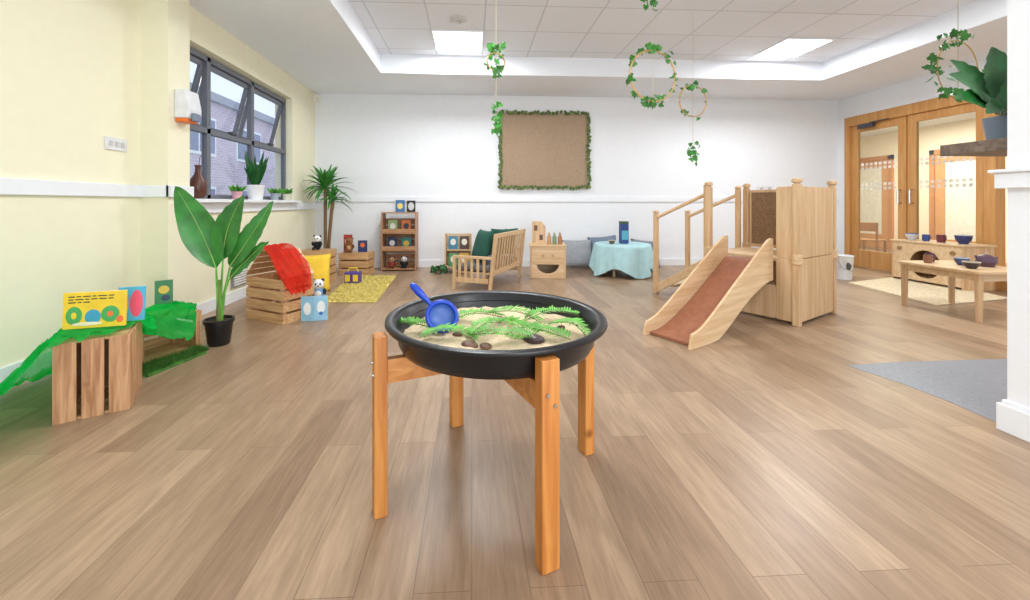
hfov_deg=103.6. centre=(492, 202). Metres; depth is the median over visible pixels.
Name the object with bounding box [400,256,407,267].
toy
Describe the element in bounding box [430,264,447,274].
floor plant
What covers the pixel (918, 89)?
wall
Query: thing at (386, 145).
wall
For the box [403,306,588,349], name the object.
sand
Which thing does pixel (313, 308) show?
book
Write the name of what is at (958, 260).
bowl
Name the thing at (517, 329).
fern sprig
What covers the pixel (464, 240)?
book
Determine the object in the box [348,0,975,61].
ceiling tiles
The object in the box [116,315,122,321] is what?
art
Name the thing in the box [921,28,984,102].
hoop
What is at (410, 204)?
art
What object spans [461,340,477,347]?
stone
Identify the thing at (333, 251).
wooden crate
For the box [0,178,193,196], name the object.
trim
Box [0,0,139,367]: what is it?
wall
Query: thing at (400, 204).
book
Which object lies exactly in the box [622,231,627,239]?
picture
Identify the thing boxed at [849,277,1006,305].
jute rug
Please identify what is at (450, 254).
book
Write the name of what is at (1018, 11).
wall pier
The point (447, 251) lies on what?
rack
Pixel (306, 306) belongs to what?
art
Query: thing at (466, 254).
book
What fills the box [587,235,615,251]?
cushion
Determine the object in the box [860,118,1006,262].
wall
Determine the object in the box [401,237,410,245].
book
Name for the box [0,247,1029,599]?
floor
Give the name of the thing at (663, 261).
baseboard
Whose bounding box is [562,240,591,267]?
cushion
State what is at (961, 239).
bowl
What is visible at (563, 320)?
fern sprig
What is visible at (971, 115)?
ceiling
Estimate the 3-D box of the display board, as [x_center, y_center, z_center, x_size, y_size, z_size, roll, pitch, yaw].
[0.893,-0.912,7.016,1.653,1.401,0.072,0,0,-3]
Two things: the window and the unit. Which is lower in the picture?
the unit
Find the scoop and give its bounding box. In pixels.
[410,282,458,332]
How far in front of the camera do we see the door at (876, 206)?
9.76 m
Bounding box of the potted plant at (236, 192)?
[228,184,245,198]
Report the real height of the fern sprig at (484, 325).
0.041 m
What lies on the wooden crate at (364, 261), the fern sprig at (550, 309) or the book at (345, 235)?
the book at (345, 235)
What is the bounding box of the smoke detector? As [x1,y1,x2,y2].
[450,15,466,23]
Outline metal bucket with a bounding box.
[837,254,854,279]
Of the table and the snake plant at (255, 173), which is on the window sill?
the snake plant at (255, 173)
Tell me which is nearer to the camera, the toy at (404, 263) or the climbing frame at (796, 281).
the climbing frame at (796, 281)
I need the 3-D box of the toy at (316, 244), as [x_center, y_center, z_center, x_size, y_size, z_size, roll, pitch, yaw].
[-2.471,0.553,5.679,0.144,0.204,0.134,0,0,-3]
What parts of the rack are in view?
panel, panel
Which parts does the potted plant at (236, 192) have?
pot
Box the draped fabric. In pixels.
[0,300,196,394]
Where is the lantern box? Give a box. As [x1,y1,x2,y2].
[344,267,361,283]
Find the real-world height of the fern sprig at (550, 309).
0.039 m
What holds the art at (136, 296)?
attached to the book at (136, 299)
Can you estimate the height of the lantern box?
0.209 m
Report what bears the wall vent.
attached to the wall at (296, 228)
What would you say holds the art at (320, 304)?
attached to the book at (313, 308)
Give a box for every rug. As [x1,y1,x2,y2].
[328,274,395,302]
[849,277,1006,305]
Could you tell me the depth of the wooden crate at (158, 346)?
3.04 m
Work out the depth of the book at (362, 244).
6.23 m
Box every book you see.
[62,290,127,329]
[118,286,145,320]
[155,279,172,303]
[301,295,327,320]
[344,234,351,249]
[358,240,366,251]
[388,220,397,228]
[388,237,396,245]
[396,200,404,211]
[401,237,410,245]
[402,220,410,228]
[407,201,414,211]
[448,236,457,248]
[449,253,457,266]
[459,253,468,262]
[460,236,468,248]
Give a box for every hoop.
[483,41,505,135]
[625,0,677,108]
[679,80,707,165]
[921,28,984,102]
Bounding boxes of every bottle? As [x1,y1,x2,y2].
[547,231,550,243]
[552,231,556,243]
[558,231,561,243]
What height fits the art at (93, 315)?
0.080 m
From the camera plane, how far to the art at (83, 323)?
2.15 m
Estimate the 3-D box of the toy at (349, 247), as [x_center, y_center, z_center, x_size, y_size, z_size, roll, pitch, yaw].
[-2.208,0.643,6.212,0.158,0.224,0.147,0,0,-3]
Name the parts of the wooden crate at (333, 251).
panel, panel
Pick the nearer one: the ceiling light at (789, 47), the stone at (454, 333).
the stone at (454, 333)
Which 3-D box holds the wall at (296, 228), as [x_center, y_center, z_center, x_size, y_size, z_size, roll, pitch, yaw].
[-3.055,-0.380,5.267,0.250,2.960,3.160,0,0,-3]
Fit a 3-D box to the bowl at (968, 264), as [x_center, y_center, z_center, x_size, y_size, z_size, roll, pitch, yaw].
[4.564,0.592,3.864,0.122,0.065,0.122,0,0,-3]
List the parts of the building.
pane, pane, pane, pane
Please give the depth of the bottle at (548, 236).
6.02 m
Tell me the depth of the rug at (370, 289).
4.97 m
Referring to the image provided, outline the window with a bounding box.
[190,47,285,199]
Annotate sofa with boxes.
[453,229,525,289]
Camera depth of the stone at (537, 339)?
1.41 m
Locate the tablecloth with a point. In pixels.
(635, 259)
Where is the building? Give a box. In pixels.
[190,82,274,195]
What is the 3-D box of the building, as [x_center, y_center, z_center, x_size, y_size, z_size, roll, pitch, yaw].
[-11.691,-0.950,12.906,3.400,6.100,33.400,0,0,-3]
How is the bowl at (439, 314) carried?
on the scoop
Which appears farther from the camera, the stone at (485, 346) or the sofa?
the sofa
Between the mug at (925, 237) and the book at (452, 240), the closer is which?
the mug at (925, 237)
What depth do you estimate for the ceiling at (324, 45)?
5.84 m
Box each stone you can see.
[452,331,461,335]
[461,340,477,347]
[480,343,491,349]
[523,334,544,343]
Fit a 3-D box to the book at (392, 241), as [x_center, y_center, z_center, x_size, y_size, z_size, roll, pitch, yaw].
[-1.665,0.661,6.691,0.150,0.201,0.020,0,0,-3]
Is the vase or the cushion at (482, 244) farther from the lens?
the cushion at (482, 244)
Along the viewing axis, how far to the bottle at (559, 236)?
6.01 m
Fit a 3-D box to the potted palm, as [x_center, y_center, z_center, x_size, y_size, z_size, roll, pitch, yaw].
[-2.561,0.235,6.360,0.812,1.730,0.890,0,0,-3]
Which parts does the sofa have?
leg, armrest, seat, leg, rail, rail, leg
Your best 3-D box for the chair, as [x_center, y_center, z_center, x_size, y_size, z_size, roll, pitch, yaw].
[7.438,0.740,7.986,0.360,0.720,0.360,0,0,-26]
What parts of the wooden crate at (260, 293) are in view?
panel, panel, corner post, panel, panel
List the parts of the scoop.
handle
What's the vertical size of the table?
0.475 m
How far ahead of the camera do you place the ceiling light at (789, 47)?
5.52 m
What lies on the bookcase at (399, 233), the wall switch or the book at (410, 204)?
the book at (410, 204)
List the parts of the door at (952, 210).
frame, glass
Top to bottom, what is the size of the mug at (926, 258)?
0.080 m
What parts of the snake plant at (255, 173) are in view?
pot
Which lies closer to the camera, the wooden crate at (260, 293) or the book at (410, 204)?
the wooden crate at (260, 293)
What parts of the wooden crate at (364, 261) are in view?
panel, panel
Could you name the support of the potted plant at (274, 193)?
on the window sill
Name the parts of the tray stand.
leg, cross rail, leg, cross rail, leg, leg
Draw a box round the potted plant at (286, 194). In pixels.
[281,188,292,199]
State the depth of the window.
4.65 m
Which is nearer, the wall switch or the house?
the wall switch
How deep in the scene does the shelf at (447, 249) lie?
6.47 m
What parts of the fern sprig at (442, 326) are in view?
stem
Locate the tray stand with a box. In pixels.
[371,332,593,575]
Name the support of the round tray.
on the tray stand
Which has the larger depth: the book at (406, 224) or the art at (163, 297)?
the book at (406, 224)
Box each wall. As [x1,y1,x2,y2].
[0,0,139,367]
[190,6,314,303]
[315,93,837,260]
[838,53,1006,253]
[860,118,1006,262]
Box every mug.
[922,234,930,240]
[923,255,933,262]
[925,253,935,261]
[936,235,946,242]
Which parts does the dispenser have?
lever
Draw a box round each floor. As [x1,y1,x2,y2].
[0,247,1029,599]
[847,359,1006,421]
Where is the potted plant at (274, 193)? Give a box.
[267,188,282,199]
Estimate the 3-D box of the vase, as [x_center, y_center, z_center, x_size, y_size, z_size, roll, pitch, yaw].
[-2.859,-0.282,3.926,0.156,0.481,0.156,0,0,-3]
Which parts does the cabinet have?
panel, panel, panel, panel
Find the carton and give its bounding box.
[619,221,628,243]
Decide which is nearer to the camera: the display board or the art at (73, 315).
the art at (73, 315)
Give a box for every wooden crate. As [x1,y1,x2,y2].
[52,321,141,425]
[142,309,201,362]
[246,271,313,324]
[301,248,336,281]
[338,251,374,275]
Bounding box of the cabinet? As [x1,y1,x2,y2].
[529,242,566,278]
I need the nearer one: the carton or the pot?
the pot
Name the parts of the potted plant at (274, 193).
pot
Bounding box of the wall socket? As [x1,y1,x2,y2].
[757,186,773,189]
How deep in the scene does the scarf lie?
3.78 m
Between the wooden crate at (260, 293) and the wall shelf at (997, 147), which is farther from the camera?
the wooden crate at (260, 293)
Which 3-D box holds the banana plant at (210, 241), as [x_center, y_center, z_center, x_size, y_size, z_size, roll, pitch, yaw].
[-2.096,0.485,3.173,0.693,1.230,0.211,0,0,-18]
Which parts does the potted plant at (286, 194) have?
pot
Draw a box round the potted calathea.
[949,47,1006,139]
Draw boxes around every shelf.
[447,249,469,250]
[917,274,933,278]
[940,137,1006,156]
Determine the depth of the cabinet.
5.92 m
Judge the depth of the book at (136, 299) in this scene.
2.30 m
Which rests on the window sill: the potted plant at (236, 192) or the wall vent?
the potted plant at (236, 192)
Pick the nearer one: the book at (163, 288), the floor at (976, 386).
the floor at (976, 386)
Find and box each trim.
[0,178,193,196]
[315,196,838,201]
[987,167,1029,188]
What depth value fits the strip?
2.75 m
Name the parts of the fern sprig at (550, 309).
stem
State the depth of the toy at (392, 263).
6.59 m
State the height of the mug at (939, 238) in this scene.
0.100 m
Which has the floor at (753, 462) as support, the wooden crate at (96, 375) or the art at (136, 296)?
the wooden crate at (96, 375)
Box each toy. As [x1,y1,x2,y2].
[311,235,321,249]
[312,278,325,295]
[344,237,353,252]
[388,257,395,267]
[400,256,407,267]
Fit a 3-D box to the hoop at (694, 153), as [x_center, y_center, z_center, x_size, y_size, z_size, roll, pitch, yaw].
[2.243,-1.268,4.528,0.385,1.724,0.151,0,0,-23]
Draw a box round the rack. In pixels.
[445,232,471,268]
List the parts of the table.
leg, leg, leg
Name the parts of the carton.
lid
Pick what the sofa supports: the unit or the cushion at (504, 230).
the cushion at (504, 230)
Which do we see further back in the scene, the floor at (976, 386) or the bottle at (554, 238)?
the bottle at (554, 238)
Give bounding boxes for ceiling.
[190,0,1006,99]
[860,111,975,137]
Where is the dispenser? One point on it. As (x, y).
(187, 108)
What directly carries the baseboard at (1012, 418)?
attached to the wall pier at (1018, 11)
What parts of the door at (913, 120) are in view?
handle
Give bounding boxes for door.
[851,116,907,271]
[860,155,893,249]
[908,103,983,243]
[929,149,975,242]
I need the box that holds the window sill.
[196,199,315,212]
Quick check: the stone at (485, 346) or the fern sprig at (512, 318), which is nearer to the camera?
the stone at (485, 346)
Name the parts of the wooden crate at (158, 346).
corner post, panel, panel, corner post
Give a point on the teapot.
(986, 260)
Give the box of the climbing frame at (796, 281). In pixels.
[642,178,837,349]
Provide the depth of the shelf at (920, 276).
5.70 m
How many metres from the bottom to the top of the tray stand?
0.633 m
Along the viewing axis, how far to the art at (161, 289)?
3.11 m
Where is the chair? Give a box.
[860,222,886,251]
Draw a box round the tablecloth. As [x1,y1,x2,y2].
[589,241,652,278]
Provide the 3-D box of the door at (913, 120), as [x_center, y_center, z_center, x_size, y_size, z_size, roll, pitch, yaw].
[6.359,-0.125,5.721,0.120,2.430,0.960,0,0,-3]
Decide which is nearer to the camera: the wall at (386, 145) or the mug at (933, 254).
the mug at (933, 254)
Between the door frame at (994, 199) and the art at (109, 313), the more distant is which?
the door frame at (994, 199)
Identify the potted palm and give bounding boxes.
[302,164,355,247]
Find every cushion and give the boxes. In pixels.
[305,254,330,291]
[471,229,493,262]
[489,228,517,254]
[496,228,507,258]
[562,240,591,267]
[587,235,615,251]
[631,239,659,267]
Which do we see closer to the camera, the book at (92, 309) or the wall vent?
the book at (92, 309)
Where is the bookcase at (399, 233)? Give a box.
[381,212,417,270]
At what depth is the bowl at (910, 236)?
5.72 m
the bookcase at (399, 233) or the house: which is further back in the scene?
the bookcase at (399, 233)
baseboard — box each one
[0,286,247,382]
[336,258,702,267]
[996,399,1029,442]
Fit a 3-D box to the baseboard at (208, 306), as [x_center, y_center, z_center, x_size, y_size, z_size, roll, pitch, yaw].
[-2.815,1.040,2.556,0.245,0.120,8.600,0,0,-3]
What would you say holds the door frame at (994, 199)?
attached to the wall at (918, 89)
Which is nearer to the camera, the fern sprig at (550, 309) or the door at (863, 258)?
the fern sprig at (550, 309)
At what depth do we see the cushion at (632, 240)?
6.87 m
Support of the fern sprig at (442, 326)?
on the sand
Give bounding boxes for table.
[899,260,1006,323]
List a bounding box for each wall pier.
[140,0,189,308]
[1007,0,1029,407]
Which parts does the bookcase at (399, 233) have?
panel, shelf, shelf, shelf, shelf, rail, rail, panel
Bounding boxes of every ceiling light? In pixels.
[431,29,483,51]
[752,37,835,57]
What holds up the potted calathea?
on the wall shelf at (997, 147)
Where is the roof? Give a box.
[246,248,313,274]
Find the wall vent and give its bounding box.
[232,267,247,287]
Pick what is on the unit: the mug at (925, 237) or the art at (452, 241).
the mug at (925, 237)
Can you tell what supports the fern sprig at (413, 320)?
on the sand
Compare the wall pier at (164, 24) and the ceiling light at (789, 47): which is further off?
the ceiling light at (789, 47)
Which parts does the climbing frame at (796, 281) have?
rail post, handrail, rail post, rail post, post, handrail, rail post, post, slide panel, panel, cork panel, panel, slide panel, slide panel, post, panel, panel, post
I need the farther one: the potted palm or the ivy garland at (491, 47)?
the potted palm
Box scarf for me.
[263,243,311,294]
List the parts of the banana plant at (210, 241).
pot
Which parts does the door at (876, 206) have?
glass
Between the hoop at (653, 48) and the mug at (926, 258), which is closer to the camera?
the hoop at (653, 48)
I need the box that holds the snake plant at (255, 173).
[244,150,268,199]
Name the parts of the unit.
panel, panel, panel, panel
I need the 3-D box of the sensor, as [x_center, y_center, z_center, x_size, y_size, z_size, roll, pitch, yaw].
[-2.962,-1.760,6.806,0.096,0.120,0.096,0,0,-3]
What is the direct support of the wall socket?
attached to the wall at (386, 145)
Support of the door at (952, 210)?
in the wall at (933, 137)
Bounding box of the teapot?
[974,252,998,266]
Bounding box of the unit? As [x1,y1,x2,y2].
[890,239,996,290]
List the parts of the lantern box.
panel, panel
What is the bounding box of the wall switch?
[104,136,126,151]
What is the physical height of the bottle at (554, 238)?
0.190 m
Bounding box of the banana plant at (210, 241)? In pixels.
[174,186,273,346]
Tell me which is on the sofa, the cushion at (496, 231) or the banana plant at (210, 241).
the cushion at (496, 231)
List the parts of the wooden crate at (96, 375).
corner post, panel, panel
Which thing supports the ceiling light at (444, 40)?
attached to the ceiling tiles
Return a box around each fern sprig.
[399,316,429,328]
[418,322,478,340]
[458,307,503,318]
[466,316,506,336]
[466,325,532,339]
[486,305,543,322]
[502,315,543,333]
[519,321,570,339]
[524,305,579,320]
[544,317,590,335]
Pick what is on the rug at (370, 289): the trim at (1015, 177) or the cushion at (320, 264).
the cushion at (320, 264)
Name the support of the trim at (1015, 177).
attached to the wall pier at (1018, 11)
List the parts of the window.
sash, sash, sash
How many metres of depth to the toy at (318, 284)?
4.55 m
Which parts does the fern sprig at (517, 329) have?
stem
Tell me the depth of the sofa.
5.16 m
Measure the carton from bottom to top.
0.340 m
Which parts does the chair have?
backrest, seat, leg, leg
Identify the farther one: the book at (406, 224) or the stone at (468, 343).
the book at (406, 224)
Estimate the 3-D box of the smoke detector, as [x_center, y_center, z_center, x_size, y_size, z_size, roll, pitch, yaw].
[-0.396,-2.109,4.686,0.200,0.042,0.200,0,0,-3]
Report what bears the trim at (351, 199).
attached to the wall at (386, 145)
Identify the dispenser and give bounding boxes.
[174,89,201,123]
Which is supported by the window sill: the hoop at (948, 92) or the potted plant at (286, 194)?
the potted plant at (286, 194)
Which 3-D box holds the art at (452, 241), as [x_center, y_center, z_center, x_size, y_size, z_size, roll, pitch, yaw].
[-0.642,0.628,6.527,0.090,0.104,0.011,0,0,-3]
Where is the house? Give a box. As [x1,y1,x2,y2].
[531,221,546,243]
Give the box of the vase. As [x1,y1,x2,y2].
[190,150,207,198]
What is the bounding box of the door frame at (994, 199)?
[844,96,1006,291]
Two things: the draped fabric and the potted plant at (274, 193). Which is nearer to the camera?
the draped fabric
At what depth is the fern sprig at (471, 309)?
1.75 m
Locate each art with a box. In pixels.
[65,307,81,324]
[72,322,101,325]
[85,309,100,321]
[101,305,118,321]
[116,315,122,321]
[130,290,142,316]
[158,286,168,293]
[161,295,169,300]
[303,303,310,314]
[317,301,324,311]
[408,202,413,209]
[450,239,455,244]
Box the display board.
[497,109,591,190]
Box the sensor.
[313,94,320,101]
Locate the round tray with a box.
[384,290,607,379]
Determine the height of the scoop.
0.183 m
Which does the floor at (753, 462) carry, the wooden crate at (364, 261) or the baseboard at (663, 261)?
the wooden crate at (364, 261)
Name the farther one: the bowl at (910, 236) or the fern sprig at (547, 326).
the bowl at (910, 236)
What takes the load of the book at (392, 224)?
on the bookcase at (399, 233)
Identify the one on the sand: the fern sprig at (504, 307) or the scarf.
the fern sprig at (504, 307)
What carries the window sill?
attached to the wall at (296, 228)
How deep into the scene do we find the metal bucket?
5.78 m
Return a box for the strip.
[142,343,208,376]
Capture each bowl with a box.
[429,304,453,326]
[905,233,918,239]
[953,257,969,264]
[954,235,972,243]
[962,261,980,268]
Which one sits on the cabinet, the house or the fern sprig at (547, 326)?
the house

